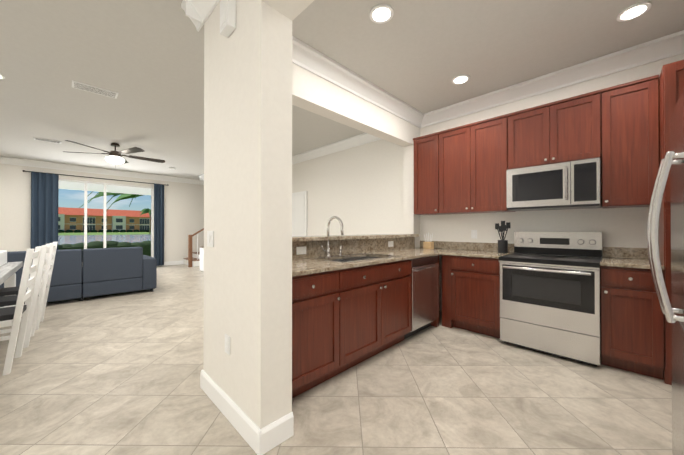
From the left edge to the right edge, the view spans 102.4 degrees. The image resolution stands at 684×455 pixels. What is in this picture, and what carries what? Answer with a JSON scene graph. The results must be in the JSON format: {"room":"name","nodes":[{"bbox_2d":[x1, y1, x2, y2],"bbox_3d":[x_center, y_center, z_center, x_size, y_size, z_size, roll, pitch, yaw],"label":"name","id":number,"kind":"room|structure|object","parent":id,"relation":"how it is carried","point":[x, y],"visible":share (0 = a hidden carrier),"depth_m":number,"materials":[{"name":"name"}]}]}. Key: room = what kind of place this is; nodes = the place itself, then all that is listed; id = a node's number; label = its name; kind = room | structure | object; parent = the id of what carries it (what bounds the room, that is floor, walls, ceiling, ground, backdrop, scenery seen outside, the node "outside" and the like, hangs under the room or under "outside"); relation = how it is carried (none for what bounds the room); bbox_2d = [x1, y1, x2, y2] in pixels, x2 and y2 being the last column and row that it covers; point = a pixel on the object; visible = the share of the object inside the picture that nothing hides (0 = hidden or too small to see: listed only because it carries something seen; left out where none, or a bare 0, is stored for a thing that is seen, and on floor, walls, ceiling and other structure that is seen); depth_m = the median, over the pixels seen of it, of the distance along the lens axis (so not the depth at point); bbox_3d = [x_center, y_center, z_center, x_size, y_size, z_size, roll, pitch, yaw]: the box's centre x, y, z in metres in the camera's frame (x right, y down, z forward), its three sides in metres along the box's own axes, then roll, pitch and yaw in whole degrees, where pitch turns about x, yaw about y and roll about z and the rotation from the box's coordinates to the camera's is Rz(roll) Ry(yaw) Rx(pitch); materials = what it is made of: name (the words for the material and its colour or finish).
{"room":"kitchen and dining room","nodes":[
{"label":"kitchen and dining room","id":0,"kind":"room"},
{"bbox_2d":[0,264,672,454],"bbox_3d":[-3.257,1.278,3.372,11.900,0.120,8.000,0,0,45],"label":"floor","id":1,"kind":"structure","parent":0,"point":[114,374],"depth_m":1.96,"materials":[{"name":"tile"}]},
{"bbox_2d":[0,261,22,320],"bbox_3d":[-3.578,0.830,2.239,3.050,0.765,1.060,0,0,45],"label":"dining table","id":2,"kind":"object","parent":1,"relation":"on","point":[8,270],"visible":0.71,"depth_m":3.28,"materials":[{"name":"white wood"}]},
{"bbox_2d":[0,250,6,265],"bbox_3d":[-4.236,0.369,3.139,0.550,0.163,0.480,0,0,45],"label":"box","id":3,"kind":"object","parent":2,"relation":"on","point":[3,257],"visible":1,"depth_m":3.30,"materials":[{"name":"white plastic"}]},
{"bbox_2d":[0,246,41,375],"bbox_3d":[-3.013,0.698,2.332,0.590,1.030,0.440,0,0,-41],"label":"dining chair","id":4,"kind":"object","parent":1,"relation":"on","point":[18,311],"visible":1,"depth_m":2.34,"materials":[{"name":"white paint"}]},
{"bbox_2d":[0,244,50,347],"bbox_3d":[-3.448,0.701,2.837,0.460,1.030,0.604,0,0,45],"label":"dining chair","id":5,"kind":"object","parent":1,"relation":"on","point":[7,301],"visible":0.83,"depth_m":2.84,"materials":[{"name":"white paint"}]},
{"bbox_2d":[0,242,57,329],"bbox_3d":[-3.881,0.703,3.327,0.470,1.030,0.611,0,0,45],"label":"dining chair","id":6,"kind":"object","parent":1,"relation":"on","point":[7,291],"visible":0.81,"depth_m":3.33,"materials":[{"name":"white paint"}]},
{"bbox_2d":[0,247,156,306],"bbox_3d":[-5.000,0.794,4.529,1.000,0.860,3.110,0,0,45],"label":"sofa","id":7,"kind":"object","parent":1,"relation":"on","point":[79,273],"visible":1,"depth_m":4.66,"materials":[{"name":"fabric"}]},
{"bbox_2d":[184,247,203,266],"bbox_3d":[-4.677,0.875,9.400,0.968,0.750,1.060,0,0,45],"label":"stairs","id":8,"kind":"structure","parent":1,"relation":"on","point":[195,262],"depth_m":9.08,"materials":[{"name":"white paint"}]},
{"bbox_2d":[188,228,203,266],"bbox_3d":[-4.403,0.415,9.034,0.090,1.665,1.144,0,0,45],"label":"handrail","id":9,"kind":"object","parent":8,"relation":"attached to","point":[190,250],"visible":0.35,"depth_m":8.64,"materials":[{"name":"brown wood"}]},
{"bbox_2d":[199,248,203,270],"bbox_3d":[-3.429,0.910,7.517,1.400,0.660,0.420,0,0,45],"label":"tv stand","id":10,"kind":"object","parent":1,"relation":"on","point":[201,267],"visible":0.21,"depth_m":7.74,"materials":[{"name":"white paint"}]},
{"bbox_2d":[292,268,347,397],"bbox_3d":[-0.417,0.770,2.193,0.624,0.883,0.640,0,0,45],"label":"base cabinet","id":11,"kind":"object","parent":1,"relation":"on","point":[320,301],"depth_m":2.02,"materials":[{"name":"brown wood"}]},
{"bbox_2d":[292,260,355,275],"bbox_3d":[-0.379,0.312,2.220,0.643,0.030,0.728,0,0,45],"label":"countertop","id":12,"kind":"structure","parent":11,"relation":"on","point":[299,267],"depth_m":2.14,"materials":[{"name":"beige stone"}]},
{"bbox_2d":[321,216,343,256],"bbox_3d":[-0.044,0.092,2.772,0.248,0.413,0.296,0,0,45],"label":"faucet","id":13,"kind":"object","parent":12,"relation":"on","point":[330,245],"depth_m":2.84,"materials":[{"name":"silver metal"}]},
{"bbox_2d":[311,253,396,262],"bbox_3d":[0.152,0.406,2.755,0.454,0.219,0.824,0,0,45],"label":"sink","id":14,"kind":"object","parent":12,"relation":"in","point":[341,258],"depth_m":2.82,"materials":[{"name":"silver metal"}]},
{"bbox_2d":[348,272,411,368],"bbox_3d":[0.122,0.895,2.732,0.624,0.640,1.132,0,0,45],"label":"base cabinet","id":15,"kind":"object","parent":1,"relation":"on","point":[352,306],"depth_m":2.50,"materials":[{"name":"brown wood"}]},
{"bbox_2d":[360,248,439,259],"bbox_3d":[0.710,0.318,3.310,0.643,0.030,0.793,0,0,45],"label":"countertop","id":16,"kind":"structure","parent":15,"relation":"on","point":[397,253],"depth_m":3.14,"materials":[{"name":"beige stone"}]},
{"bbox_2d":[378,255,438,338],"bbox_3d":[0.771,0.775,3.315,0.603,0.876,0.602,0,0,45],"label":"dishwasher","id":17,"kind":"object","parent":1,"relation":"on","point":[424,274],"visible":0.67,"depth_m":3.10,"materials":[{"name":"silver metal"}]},
{"bbox_2d":[448,256,499,337],"bbox_3d":[1.713,0.776,3.336,0.546,0.883,0.624,0,0,45],"label":"base cabinet","id":18,"kind":"object","parent":1,"relation":"on","point":[473,281],"depth_m":3.13,"materials":[{"name":"brown wood"}]},
{"bbox_2d":[408,248,513,259],"bbox_3d":[1.446,0.319,3.592,1.285,0.030,0.643,0,0,45],"label":"countertop","id":19,"kind":"structure","parent":18,"relation":"on","point":[443,251],"depth_m":3.34,"materials":[{"name":"beige stone"}]},
{"bbox_2d":[423,233,433,248],"bbox_3d":[1.246,0.189,3.967,0.138,0.230,0.090,0,0,45],"label":"knife block","id":20,"kind":"object","parent":19,"relation":"on","point":[427,244],"visible":1,"depth_m":3.94,"materials":[{"name":"brown wood"}]},
{"bbox_2d":[495,221,509,252],"bbox_3d":[1.912,0.111,3.274,0.164,0.380,0.104,0,0,45],"label":"utensil holder","id":21,"kind":"object","parent":19,"relation":"on","point":[502,245],"visible":1,"depth_m":3.25,"materials":[{"name":"black plastic"}]},
{"bbox_2d":[499,231,601,365],"bbox_3d":[2.134,0.630,2.825,0.769,1.168,0.749,0,0,45],"label":"stove","id":22,"kind":"object","parent":1,"relation":"on","point":[550,292],"visible":1,"depth_m":2.62,"materials":[{"name":"silver metal"}]},
{"bbox_2d":[601,268,667,383],"bbox_3d":[2.580,0.772,2.470,0.359,0.883,0.624,0,0,45],"label":"base cabinet","id":23,"kind":"object","parent":1,"relation":"on","point":[634,326],"depth_m":2.25,"materials":[{"name":"brown wood"}]},
{"bbox_2d":[600,256,663,271],"bbox_3d":[2.573,0.313,2.466,0.360,0.030,0.643,0,0,45],"label":"countertop","id":24,"kind":"structure","parent":23,"relation":"on","point":[607,261],"depth_m":2.34,"materials":[{"name":"beige stone"}]},
{"bbox_2d":[647,89,683,454],"bbox_3d":[1.621,0.308,0.814,0.956,1.785,0.910,0,0,45],"label":"refrigerator","id":25,"kind":"object","parent":1,"relation":"on","point":[672,161],"visible":1,"depth_m":1.19,"materials":[{"name":"silver metal"}]},
{"bbox_2d":[656,60,683,384],"bbox_3d":[2.851,-0.028,2.207,0.398,2.480,0.620,0,0,45],"label":"tall cabinet","id":26,"kind":"object","parent":1,"relation":"on","point":[670,83],"depth_m":2.12,"materials":[{"name":"brown wood"}]},
{"bbox_2d":[0,0,683,428],"bbox_3d":[-3.257,-0.241,3.379,11.900,2.920,8.000,0,0,45],"label":"wall","id":27,"kind":"structure","parent":0,"point":[258,84],"depth_m":1.98,"materials":[{"name":"paint"}]},
{"bbox_2d":[23,170,167,265],"bbox_3d":[-6.776,-0.099,7.884,0.146,2.622,3.124,0,0,45],"label":"curtains","id":28,"kind":"object","parent":27,"relation":"attached to","point":[44,205],"visible":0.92,"depth_m":7.12,"materials":[{"name":"blue fabric"}]},
{"bbox_2d":[0,156,203,183],"bbox_3d":[-7.280,-1.605,7.406,0.126,0.150,7.600,0,0,45],"label":"crown molding","id":29,"kind":"structure","parent":27,"relation":"attached to","point":[3,160],"depth_m":7.67,"materials":[{"name":"white wood"}]},
{"bbox_2d":[59,179,153,256],"bbox_3d":[-6.858,-0.028,8.051,0.080,2.540,2.240,0,0,45],"label":"window","id":30,"kind":"structure","parent":27,"relation":"in","point":[104,212],"depth_m":7.98,"materials":[{"name":"white paint"}]},
{"bbox_2d":[159,260,183,265],"bbox_3d":[-5.682,1.182,9.068,0.016,0.130,0.830,0,0,45],"label":"baseboard","id":31,"kind":"structure","parent":27,"relation":"attached to","point":[169,262],"depth_m":9.14,"materials":[{"name":"white"}]},
{"bbox_2d":[181,0,219,31],"bbox_3d":[-0.018,-1.638,0.994,3.276,0.150,0.146,0,0,45],"label":"crown molding","id":32,"kind":"structure","parent":27,"relation":"attached to","point":[198,11],"depth_m":2.03,"materials":[{"name":"white wood"}]},
{"bbox_2d":[207,231,213,246],"bbox_3d":[-0.949,0.081,1.981,0.115,0.115,0.009,0,0,45],"label":"light switch","id":33,"kind":"object","parent":27,"relation":"attached to","point":[210,238],"visible":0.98,"depth_m":1.97,"materials":[{"name":"white plastic"}]},
{"bbox_2d":[225,334,229,354],"bbox_3d":[-0.736,0.750,1.766,0.075,0.115,0.008,0,0,45],"label":"outlet","id":34,"kind":"object","parent":27,"relation":"attached to","point":[227,344],"visible":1,"depth_m":1.75,"materials":[{"name":"white plastic"}]},
{"bbox_2d":[220,0,235,37],"bbox_3d":[-0.718,-1.330,1.724,0.120,0.200,0.058,0,0,45],"label":"detector","id":35,"kind":"object","parent":27,"relation":"attached to","point":[227,18],"visible":1,"depth_m":1.69,"materials":[{"name":"white plastic"}]},
{"bbox_2d":[200,369,264,454],"bbox_3d":[-0.748,1.144,1.772,0.904,0.130,0.016,0,0,45],"label":"baseboard","id":36,"kind":"structure","parent":27,"relation":"attached to","point":[264,440],"depth_m":1.66,"materials":[{"name":"white wood"}]},
{"bbox_2d":[292,191,307,235],"bbox_3d":[-1.083,0.200,6.543,0.800,2.070,0.043,0,0,45],"label":"door","id":37,"kind":"structure","parent":27,"relation":"in","point":[299,213],"depth_m":6.40,"materials":[{"name":"white paint"}]},
{"bbox_2d":[292,133,380,163],"bbox_3d":[-0.227,-1.614,5.642,3.601,0.150,0.126,0,0,45],"label":"crown molding","id":38,"kind":"structure","parent":27,"relation":"attached to","point":[364,138],"depth_m":5.52,"materials":[{"name":"white wood"}]},
{"bbox_2d":[292,236,415,259],"bbox_3d":[0.114,0.217,3.154,0.020,0.169,2.746,0,0,45],"label":"backsplash","id":39,"kind":"structure","parent":27,"relation":"attached to","point":[378,243],"depth_m":3.08,"materials":[{"name":"brown stone"}]},
{"bbox_2d":[296,246,305,254],"bbox_3d":[-0.387,0.220,2.630,0.008,0.075,0.115,0,0,45],"label":"outlet","id":40,"kind":"object","parent":39,"relation":"attached to","point":[300,250],"visible":1,"depth_m":2.62,"materials":[{"name":"white plastic"}]},
{"bbox_2d":[388,241,392,246],"bbox_3d":[0.652,0.220,3.670,0.008,0.075,0.115,0,0,45],"label":"outlet","id":41,"kind":"object","parent":39,"relation":"attached to","point":[390,243],"visible":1,"depth_m":3.66,"materials":[{"name":"white plastic"}]},
{"bbox_2d":[292,36,423,127],"bbox_3d":[0.175,-1.627,3.153,0.126,0.150,2.820,0,0,45],"label":"crown molding","id":42,"kind":"structure","parent":27,"relation":"attached to","point":[304,55],"depth_m":3.05,"materials":[{"name":"white wood"}]},
{"bbox_2d":[413,131,443,214],"bbox_3d":[1.312,-0.736,3.939,0.447,1.095,0.350,0,0,45],"label":"upper cabinet","id":43,"kind":"object","parent":27,"relation":"attached to","point":[428,149],"depth_m":3.81,"materials":[{"name":"brown wood"}]},
{"bbox_2d":[471,230,476,238],"bbox_3d":[1.780,0.090,3.708,0.075,0.115,0.008,0,0,45],"label":"electrical outlet","id":44,"kind":"object","parent":27,"relation":"attached to","point":[473,233],"visible":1,"depth_m":3.70,"materials":[{"name":"white plastic"}]},
{"bbox_2d":[444,112,515,214],"bbox_3d":[1.714,-0.738,3.537,0.942,1.095,0.350,0,0,45],"label":"upper cabinet","id":45,"kind":"object","parent":27,"relation":"attached to","point":[478,155],"depth_m":3.35,"materials":[{"name":"brown wood"}]},
{"bbox_2d":[420,241,648,259],"bbox_3d":[2.066,0.251,3.413,2.416,0.105,0.020,0,0,45],"label":"backsplash","id":46,"kind":"structure","parent":27,"relation":"attached to","point":[632,253],"depth_m":3.40,"materials":[{"name":"brown stone"}]},
{"bbox_2d":[420,30,683,127],"bbox_3d":[2.313,-1.627,3.104,3.220,0.150,0.126,0,0,45],"label":"crown molding","id":47,"kind":"structure","parent":27,"relation":"attached to","point":[670,45],"depth_m":2.95,"materials":[{"name":"white wood"}]},
{"bbox_2d":[516,89,603,168],"bbox_3d":[2.277,-0.973,2.976,0.773,0.630,0.350,0,0,45],"label":"upper cabinet","id":48,"kind":"object","parent":27,"relation":"attached to","point":[572,128],"depth_m":2.79,"materials":[{"name":"brown wood"}]},
{"bbox_2d":[506,157,601,210],"bbox_3d":[2.232,-0.422,2.929,0.765,0.447,0.471,0,0,45],"label":"microwave","id":49,"kind":"object","parent":48,"relation":"attached to","point":[577,184],"visible":1,"depth_m":2.75,"materials":[{"name":"silver metal"}]},
{"bbox_2d":[601,75,655,208],"bbox_3d":[2.655,-0.743,2.597,0.421,1.095,0.350,0,0,45],"label":"upper cabinet","id":50,"kind":"object","parent":27,"relation":"attached to","point":[629,162],"depth_m":2.45,"materials":[{"name":"brown wood"}]},
{"bbox_2d":[0,0,683,179],"bbox_3d":[-3.257,-1.762,3.387,11.900,0.120,8.000,0,0,45],"label":"ceiling","id":51,"kind":"structure","parent":0,"point":[144,59],"depth_m":2.76,"materials":[{"name":"paint"}]},
{"bbox_2d":[34,137,60,143],"bbox_3d":[-5.697,-1.684,5.330,0.160,0.012,0.360,0,0,45],"label":"ceiling vent","id":52,"kind":"object","parent":51,"relation":"in","point":[47,140],"visible":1,"depth_m":5.31,"materials":[{"name":"white metal"}]},
{"bbox_2d":[72,80,118,98],"bbox_3d":[-3.038,-1.694,3.394,0.200,0.012,0.420,0,0,45],"label":"ceiling vent","id":53,"kind":"object","parent":51,"relation":"in","point":[92,89],"visible":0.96,"depth_m":3.37,"materials":[{"name":"white metal"}]},
{"bbox_2d":[63,140,164,167],"bbox_3d":[-4.525,-1.440,5.596,1.673,0.499,1.623,0,0,45],"label":"ceiling fan","id":54,"kind":"object","parent":51,"relation":"hanging from","point":[115,157],"visible":1,"depth_m":5.46,"materials":[{"name":"brown metal"}]},
{"bbox_2d":[370,4,393,23],"bbox_3d":[0.314,-1.700,2.193,0.189,0.013,0.189,0,0,39],"label":"recessed light","id":55,"kind":"object","parent":51,"relation":"in","point":[381,13],"depth_m":2.18,"materials":[{"name":"white"}]},
{"bbox_2d":[452,74,469,83],"bbox_3d":[1.361,-1.695,3.156,0.189,0.013,0.189,0,0,39],"label":"recessed light","id":56,"kind":"object","parent":51,"relation":"in","point":[460,79],"depth_m":3.14,"materials":[{"name":"white"}]},
{"bbox_2d":[616,1,651,21],"bbox_3d":[2.301,-1.700,2.173,0.189,0.013,0.189,0,0,36],"label":"recessed light","id":57,"kind":"object","parent":51,"relation":"in","point":[634,11],"depth_m":2.16,"materials":[{"name":"white"}]},
{"label":"outside","id":58,"kind":"structure","parent":0,"visible":0},
{"bbox_2d":[58,232,148,234],"bbox_3d":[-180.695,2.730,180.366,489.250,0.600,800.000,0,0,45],"label":"ground","id":59,"kind":"structure","parent":58,"point":[114,233],"depth_m":90.15,"materials":[{"name":"green plant"}]},
{"bbox_2d":[58,207,149,232],"bbox_3d":[-109.574,-2.942,125.107,18.046,11.025,167.000,0,0,38],"label":"building","id":60,"kind":"structure","parent":59,"relation":"on","point":[70,220],"depth_m":120.90,"materials":[{"name":"brown"}]},
{"bbox_2d":[58,240,150,256],"bbox_3d":[-8.654,1.056,12.695,1.060,1.022,26.800,0,0,45],"label":"hedge","id":61,"kind":"object","parent":59,"relation":"on","point":[145,246],"visible":0.15,"depth_m":11.39,"materials":[{"name":"green plant"}]},
{"bbox_2d":[58,234,150,244],"bbox_3d":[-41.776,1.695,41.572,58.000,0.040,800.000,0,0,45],"label":"lake","id":62,"kind":"structure","parent":59,"relation":"on","point":[68,239],"depth_m":41.96,"materials":[{"name":"liquid"}]},
{"bbox_2d":[59,181,150,194],"bbox_3d":[-7.718,0.001,9.673,3.290,3.100,11.000,0,0,45],"label":"lanai","id":63,"kind":"object","parent":59,"relation":"on","point":[100,188],"visible":0.02,"depth_m":9.66,"materials":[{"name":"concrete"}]},
{"bbox_2d":[79,191,142,210],"bbox_3d":[-13.164,-0.986,19.855,8.368,5.198,8.368,0,0,45],"label":"palm tree","id":64,"kind":"object","parent":59,"relation":"on","point":[122,196],"visible":0.06,"depth_m":18.81,"materials":[{"name":"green plant"}]},
{"bbox_2d":[140,208,150,233],"bbox_3d":[-53.246,-1.671,76.375,5.470,7.145,5.470,0,0,45],"label":"palm tree","id":65,"kind":"object","parent":59,"relation":"on","point":[145,210],"visible":0.65,"depth_m":75.77,"materials":[{"name":"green plant"}]}
]}

